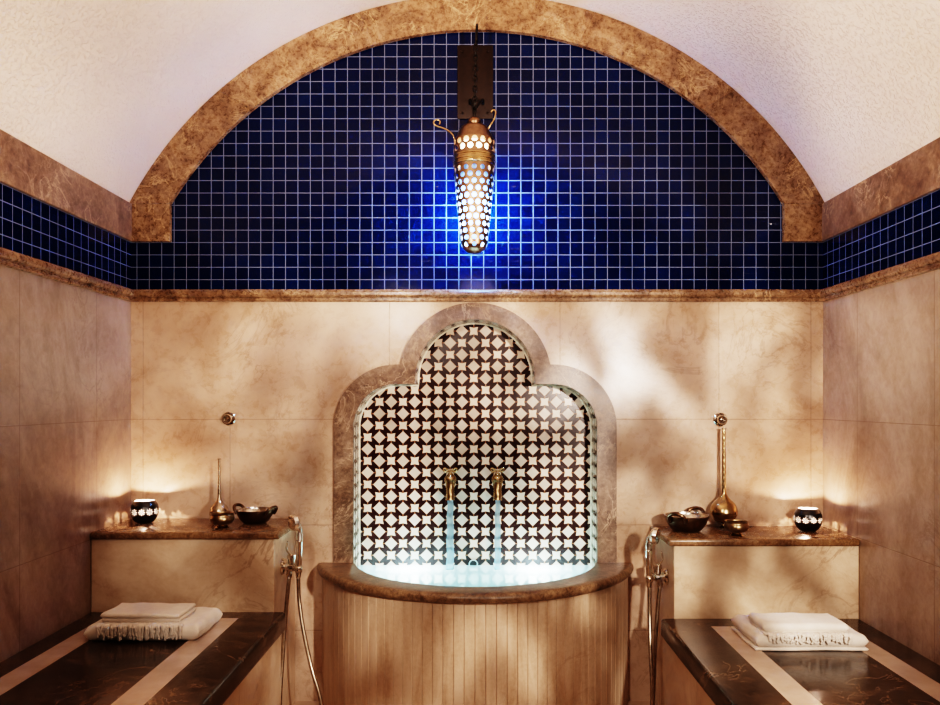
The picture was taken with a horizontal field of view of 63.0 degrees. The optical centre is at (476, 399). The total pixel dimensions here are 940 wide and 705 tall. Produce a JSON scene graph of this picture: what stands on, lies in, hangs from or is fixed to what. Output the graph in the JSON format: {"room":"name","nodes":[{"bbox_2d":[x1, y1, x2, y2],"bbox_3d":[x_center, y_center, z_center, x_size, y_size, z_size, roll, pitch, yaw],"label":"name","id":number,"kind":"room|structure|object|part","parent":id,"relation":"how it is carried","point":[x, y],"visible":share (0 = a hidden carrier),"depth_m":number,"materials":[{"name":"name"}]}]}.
{"room":"spa","nodes":[
{"label":"spa","id":0,"kind":"room"},
{"bbox_2d":[0,265,130,661],"bbox_3d":[-1.397,0.385,0.950,0.001,1.661,4.300,0,0,0],"label":"wall","id":1,"kind":"structure","parent":0,"point":[65,349],"depth_m":2.55,"materials":[{"name":"beige stone"}]},
{"bbox_2d":[0,247,133,301],"bbox_3d":[-1.387,-0.420,0.952,0.028,0.049,4.304,0,0,0],"label":"trim","id":2,"kind":"structure","parent":1,"relation":"attached to","point":[8,258],"depth_m":2.55,"materials":[{"name":"brown stone"}]},
{"bbox_2d":[0,183,130,288],"bbox_3d":[-1.397,-0.551,0.950,0.001,0.211,4.300,0,0,0],"label":"wall","id":3,"kind":"structure","parent":0,"point":[29,226],"depth_m":2.58,"materials":[{"name":"blue tile"}]},
{"bbox_2d":[0,129,131,241],"bbox_3d":[-1.400,-0.712,0.950,0.034,0.151,4.300,0,0,0],"label":"trim","id":4,"kind":"structure","parent":3,"relation":"attached to","point":[25,169],"depth_m":2.55,"materials":[{"name":"brown stone"}]},
{"bbox_2d":[0,0,939,201],"bbox_3d":[0.000,-1.209,0.950,2.797,0.843,4.300,0,0,0],"label":"ceiling","id":5,"kind":"structure","parent":0,"point":[99,88],"depth_m":2.62,"materials":[{"name":"paint"}]},
{"bbox_2d":[293,701,657,704],"bbox_3d":[0.000,1.266,1.100,2.794,0.100,4.600,0,0,0],"label":"floor","id":6,"kind":"structure","parent":0,"point":[295,702],"depth_m":3.08,"materials":[{"name":"stone"}]},
{"bbox_2d":[0,612,285,704],"bbox_3d":[-1.042,0.990,1.762,0.708,0.453,2.024,0,0,0],"label":"stone bench","id":7,"kind":"object","parent":6,"relation":"on","point":[237,661],"visible":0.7,"depth_m":2.25,"materials":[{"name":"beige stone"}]},
{"bbox_2d":[84,607,222,640],"bbox_3d":[-1.058,0.735,2.533,0.365,0.056,0.230,0,0,0],"label":"folded towel","id":8,"kind":"object","parent":7,"relation":"on","point":[203,619],"visible":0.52,"depth_m":2.43,"materials":[{"name":"fabric"}]},
{"bbox_2d":[96,602,195,640],"bbox_3d":[-1.063,0.718,2.494,0.271,0.080,0.178,0,0,0],"label":"towel","id":9,"kind":"object","parent":8,"relation":"on","point":[125,616],"visible":1,"depth_m":2.44,"materials":[{"name":"fabric"}]},
{"bbox_2d":[90,518,294,704],"bbox_3d":[-1.054,0.847,2.931,0.684,0.739,0.336,0,0,0],"label":"stone ledge","id":10,"kind":"object","parent":6,"relation":"on","point":[236,568],"visible":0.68,"depth_m":2.78,"materials":[{"name":"beige stone"}]},
{"bbox_2d":[130,499,158,523],"bbox_3d":[-1.293,0.433,2.985,0.105,0.086,0.105,0,0,16],"label":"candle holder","id":11,"kind":"object","parent":10,"relation":"on","point":[146,516],"visible":1,"depth_m":2.95,"materials":[{"name":"black paint"}]},
{"bbox_2d":[209,458,228,514],"bbox_3d":[-1.016,0.353,3.025,0.075,0.244,0.075,0,0,0],"label":"vase","id":12,"kind":"object","parent":10,"relation":"on","point":[219,505],"visible":0.67,"depth_m":3.02,"materials":[{"name":"gold metal"}]},
{"bbox_3d":[-1.016,0.426,3.025,0.075,0.098,0.075,0,0,0],"label":"bulb","id":13,"kind":"part","parent":12,"relation":"part of","materials":[{"name":"gold metal"}]},
{"bbox_2d":[209,511,234,528],"bbox_3d":[-0.950,0.449,2.860,0.090,0.056,0.090,0,0,0],"label":"brass cup","id":14,"kind":"object","parent":10,"relation":"on","point":[221,519],"visible":1,"depth_m":2.83,"materials":[{"name":"gold metal"}]},
{"bbox_2d":[232,503,277,524],"bbox_3d":[-0.860,0.441,2.975,0.173,0.073,0.147,0,0,-14],"label":"bowl","id":15,"kind":"object","parent":10,"relation":"on","point":[247,515],"visible":1,"depth_m":2.93,"materials":[{"name":"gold metal"}]},
{"bbox_3d":[-0.932,0.424,3.004,0.033,0.040,0.067,0,0,22],"label":"loop handle","id":16,"kind":"part","parent":15,"relation":"part of","materials":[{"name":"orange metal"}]},
{"bbox_3d":[-0.787,0.424,2.946,0.033,0.040,0.067,0,0,22],"label":"loop handle","id":17,"kind":"part","parent":15,"relation":"part of","materials":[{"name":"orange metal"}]},
{"bbox_2d":[280,514,322,704],"bbox_3d":[-0.653,0.879,2.817,0.259,0.914,0.104,0,0,40],"label":"shower","id":18,"kind":"object","parent":10,"relation":"attached to","point":[293,522],"visible":0.97,"depth_m":2.85,"materials":[{"name":"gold metal"}]},
{"bbox_2d":[317,560,633,704],"bbox_3d":[-0.007,0.936,2.915,1.281,0.560,0.650,0,0,0],"label":"fountain basin","id":19,"kind":"object","parent":6,"relation":"on","point":[385,641],"visible":0.97,"depth_m":2.68,"materials":[{"name":"brown stone"}]},
{"bbox_2d":[358,565,591,586],"bbox_3d":[-0.007,0.697,2.968,0.981,0.001,0.540,0,0,0],"label":"pool water","id":20,"kind":"object","parent":19,"relation":"in","point":[462,575],"visible":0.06,"depth_m":3.08,"materials":[{"name":"white liquid"}]},
{"bbox_2d":[650,526,859,704],"bbox_3d":[1.047,0.862,2.946,0.698,0.709,0.307,0,0,0],"label":"stone ledge","id":21,"kind":"object","parent":6,"relation":"on","point":[714,574],"visible":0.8,"depth_m":2.81,"materials":[{"name":"beige stone"}]},
{"bbox_2d":[645,527,668,704],"bbox_3d":[0.663,0.927,2.870,0.078,0.906,0.184,0,0,40],"label":"shower","id":22,"kind":"object","parent":21,"relation":"attached to","point":[653,537],"visible":1,"depth_m":2.87,"materials":[{"name":"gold metal"}]},
{"bbox_2d":[664,506,709,532],"bbox_3d":[0.811,0.464,2.970,0.202,0.085,0.172,0,0,-16],"label":"bowl","id":23,"kind":"object","parent":21,"relation":"on","point":[688,521],"visible":1,"depth_m":2.92,"materials":[{"name":"metal"}]},
{"bbox_3d":[0.754,0.445,2.898,0.078,0.047,0.038,0,0,38],"label":"loop handle","id":24,"kind":"part","parent":23,"relation":"part of","materials":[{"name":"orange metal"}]},
{"bbox_3d":[0.867,0.445,3.042,0.078,0.047,0.038,0,0,38],"label":"loop handle","id":25,"kind":"part","parent":23,"relation":"part of","materials":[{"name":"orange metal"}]},
{"bbox_2d":[710,428,737,528],"bbox_3d":[0.977,0.309,3.038,0.108,0.395,0.108,0,0,0],"label":"vase","id":26,"kind":"object","parent":21,"relation":"on","point":[723,508],"visible":0.83,"depth_m":3.02,"materials":[{"name":"gold metal"}]},
{"bbox_3d":[0.977,0.421,3.038,0.108,0.129,0.108,0,0,0],"label":"bulb","id":27,"kind":"part","parent":26,"relation":"part of","materials":[{"name":"gold metal"}]},
{"bbox_2d":[724,519,748,536],"bbox_3d":[0.969,0.479,2.865,0.090,0.056,0.090,0,0,0],"label":"brass cup","id":28,"kind":"object","parent":21,"relation":"on","point":[736,527],"visible":1,"depth_m":2.84,"materials":[{"name":"gold metal"}]},
{"bbox_2d":[793,507,822,531],"bbox_3d":[1.284,0.463,2.978,0.105,0.086,0.105,0,0,-24],"label":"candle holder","id":29,"kind":"object","parent":21,"relation":"on","point":[809,525],"visible":1,"depth_m":2.94,"materials":[{"name":"black paint"}]},
{"bbox_2d":[661,619,939,704],"bbox_3d":[1.032,1.006,1.776,0.727,0.421,2.053,0,0,0],"label":"stone bench","id":30,"kind":"object","parent":6,"relation":"on","point":[708,662],"visible":0.71,"depth_m":2.28,"materials":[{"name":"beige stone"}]},
{"bbox_2d":[731,614,868,650],"bbox_3d":[1.059,0.767,2.545,0.362,0.056,0.240,0,0,0],"label":"folded towel","id":31,"kind":"object","parent":30,"relation":"on","point":[748,632],"visible":0.56,"depth_m":2.43,"materials":[{"name":"fabric"}]},
{"bbox_2d":[748,612,851,644],"bbox_3d":[1.047,0.741,2.498,0.276,0.061,0.171,0,0,0],"label":"towel","id":32,"kind":"object","parent":31,"relation":"on","point":[788,625],"visible":1,"depth_m":2.45,"materials":[{"name":"fabric"}]},
{"bbox_2d":[131,32,822,288],"bbox_3d":[0.000,-1.038,3.100,2.797,1.185,0.001,0,0,0],"label":"wall","id":33,"kind":"structure","parent":0,"point":[606,176],"depth_m":3.10,"materials":[{"name":"blue tile"}]},
{"bbox_2d":[132,204,171,242],"bbox_3d":[-1.313,-0.711,3.089,0.160,0.150,0.026,0,0,0],"label":"trim","id":34,"kind":"structure","parent":33,"relation":"attached to","point":[151,223],"depth_m":3.08,"materials":[{"name":"brown stone"}]},
{"bbox_2d":[433,23,496,253],"bbox_3d":[-0.048,-1.025,2.995,0.246,0.918,0.208,0,0,0],"label":"lamp","id":35,"kind":"object","parent":33,"relation":"attached to","point":[474,160],"visible":1,"depth_m":2.95,"materials":[{"name":"metal"}]},
{"bbox_3d":[-0.125,-1.042,2.962,0.091,0.080,0.013,0,0,-14],"label":"scroll handle","id":36,"kind":"part","parent":35,"relation":"part of","materials":[{"name":"gold metal"}]},
{"bbox_3d":[-0.011,-0.791,2.975,0.112,0.411,0.112,0,0,0],"label":"frosted glass","id":37,"kind":"part","parent":35,"relation":"part of","materials":[{"name":"white glass"}]},
{"bbox_3d":[-0.007,-1.282,3.094,0.143,0.296,0.012,0,0,0],"label":"mounting plate","id":38,"kind":"part","parent":35,"relation":"part of","materials":[{"name":"metal"}]},
{"bbox_3d":[-0.007,-1.250,2.981,0.019,0.318,0.028,0,0,44],"label":"chain","id":39,"kind":"part","parent":35,"relation":"part of","materials":[{"name":"black metal"}]},
{"bbox_3d":[0.051,-1.060,2.959,0.050,0.118,0.012,0,0,19],"label":"scroll handle","id":40,"kind":"part","parent":35,"relation":"part of","materials":[{"name":"gold metal"}]},
{"bbox_2d":[130,0,823,204],"bbox_3d":[0.000,-1.208,3.089,2.793,0.841,0.022,0,0,0],"label":"trim","id":41,"kind":"structure","parent":33,"relation":"attached to","point":[324,45],"depth_m":3.08,"materials":[{"name":"brown stone"}]},
{"bbox_2d":[782,204,821,242],"bbox_3d":[1.313,-0.711,3.089,0.160,0.150,0.026,0,0,0],"label":"trim","id":42,"kind":"structure","parent":33,"relation":"attached to","point":[801,223],"depth_m":3.08,"materials":[{"name":"brown stone"}]},
{"bbox_2d":[131,302,822,700],"bbox_3d":[0.000,0.385,3.100,2.794,1.661,0.001,0,0,0],"label":"wall","id":43,"kind":"structure","parent":0,"point":[283,370],"depth_m":3.10,"materials":[{"name":"beige stone"}]},
{"bbox_2d":[221,412,235,425],"bbox_3d":[-1.003,0.075,3.087,0.057,0.057,0.027,0,0,0],"label":"valve","id":44,"kind":"object","parent":43,"relation":"attached to","point":[228,418],"visible":1,"depth_m":3.09,"materials":[{"name":"gold metal"}]},
{"bbox_3d":[-1.003,0.075,3.084,0.037,0.037,0.023,0,0,0],"label":"knob","id":45,"kind":"part","parent":44,"relation":"part of","materials":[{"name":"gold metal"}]},
{"bbox_2d":[354,319,596,566],"bbox_3d":[-0.007,0.312,3.170,0.982,1.276,0.140,0,0,0],"label":"mosaic tile panel","id":46,"kind":"object","parent":43,"relation":"attached to","point":[475,408],"visible":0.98,"depth_m":3.24,"materials":[{"name":"tile"}]},
{"bbox_2d":[443,467,457,499],"bbox_3d":[-0.110,0.345,3.187,0.062,0.133,0.108,0,0,0],"label":"tap","id":47,"kind":"object","parent":46,"relation":"attached to","point":[450,479],"visible":1,"depth_m":3.15,"materials":[{"name":"gold metal"}]},
{"bbox_2d":[446,500,453,569],"bbox_3d":[-0.110,0.552,3.150,0.035,0.288,0.016,0,0,0],"label":"water stream","id":48,"kind":"object","parent":47,"relation":"attached to","point":[447,500],"visible":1,"depth_m":3.15,"materials":[{"name":"liquid"}]},
{"bbox_3d":[-0.110,0.357,3.162,0.051,0.110,0.059,0,0,0],"label":"spout","id":49,"kind":"part","parent":47,"relation":"part of","materials":[{"name":"gold metal"}]},
{"bbox_3d":[-0.110,0.289,3.169,0.062,0.022,0.007,0,0,0],"label":"butterfly handle","id":50,"kind":"part","parent":47,"relation":"part of","materials":[{"name":"gold metal"}]},
{"bbox_2d":[359,323,591,564],"bbox_3d":[-0.007,0.312,3.236,0.984,1.276,0.006,0,0,0],"label":"trim","id":51,"kind":"structure","parent":46,"relation":"attached to","point":[513,338],"depth_m":3.23,"materials":[{"name":"beige tile"}]},
{"bbox_2d":[490,468,504,499],"bbox_3d":[0.085,0.345,3.187,0.062,0.133,0.108,0,0,0],"label":"tap","id":52,"kind":"object","parent":46,"relation":"attached to","point":[497,479],"visible":1,"depth_m":3.15,"materials":[{"name":"gold metal"}]},
{"bbox_2d":[494,500,500,569],"bbox_3d":[0.084,0.553,3.150,0.029,0.288,0.013,0,0,0],"label":"water stream","id":53,"kind":"object","parent":52,"relation":"attached to","point":[495,500],"visible":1,"depth_m":3.15,"materials":[{"name":"liquid"}]},
{"bbox_3d":[0.085,0.289,3.169,0.062,0.022,0.007,0,0,0],"label":"butterfly handle","id":54,"kind":"part","parent":52,"relation":"part of","materials":[{"name":"gold metal"}]},
{"bbox_2d":[334,302,616,562],"bbox_3d":[-0.007,0.131,3.099,1.139,1.048,0.022,0,0,0],"label":"trim","id":55,"kind":"structure","parent":43,"relation":"attached to","point":[404,372],"depth_m":3.09,"materials":[{"name":"brown stone"}]},
{"bbox_2d":[133,289,820,301],"bbox_3d":[0.000,-0.420,3.090,2.802,0.049,0.028,0,0,0],"label":"trim","id":56,"kind":"structure","parent":43,"relation":"attached to","point":[140,295],"depth_m":3.08,"materials":[{"name":"brown stone"}]},
{"bbox_2d":[713,413,727,426],"bbox_3d":[0.983,0.079,3.087,0.057,0.057,0.027,0,0,0],"label":"valve","id":57,"kind":"object","parent":43,"relation":"attached to","point":[720,419],"visible":1,"depth_m":3.09,"materials":[{"name":"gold metal"}]},
{"bbox_3d":[0.983,0.079,3.084,0.037,0.037,0.023,0,0,0],"label":"knob","id":58,"kind":"part","parent":57,"relation":"part of","materials":[{"name":"gold metal"}]},
{"bbox_2d":[823,269,939,664],"bbox_3d":[1.397,0.385,0.950,0.001,1.661,4.300,0,0,0],"label":"wall","id":59,"kind":"structure","parent":0,"point":[881,344],"depth_m":2.59,"materials":[{"name":"beige stone"}]},
{"bbox_2d":[820,251,939,301],"bbox_3d":[1.387,-0.420,0.952,0.028,0.049,4.304,0,0,0],"label":"trim","id":60,"kind":"structure","parent":59,"relation":"attached to","point":[931,262],"depth_m":2.60,"materials":[{"name":"brown stone"}]},
{"bbox_2d":[823,189,939,288],"bbox_3d":[1.397,-0.551,0.950,0.001,0.211,4.300,0,0,0],"label":"wall","id":61,"kind":"structure","parent":0,"point":[911,231],"depth_m":2.62,"materials":[{"name":"blue tile"}]},
{"bbox_2d":[822,137,939,241],"bbox_3d":[1.400,-0.712,0.950,0.034,0.151,4.300,0,0,0],"label":"trim","id":62,"kind":"structure","parent":61,"relation":"attached to","point":[915,176],"depth_m":2.60,"materials":[{"name":"brown stone"}]}
]}

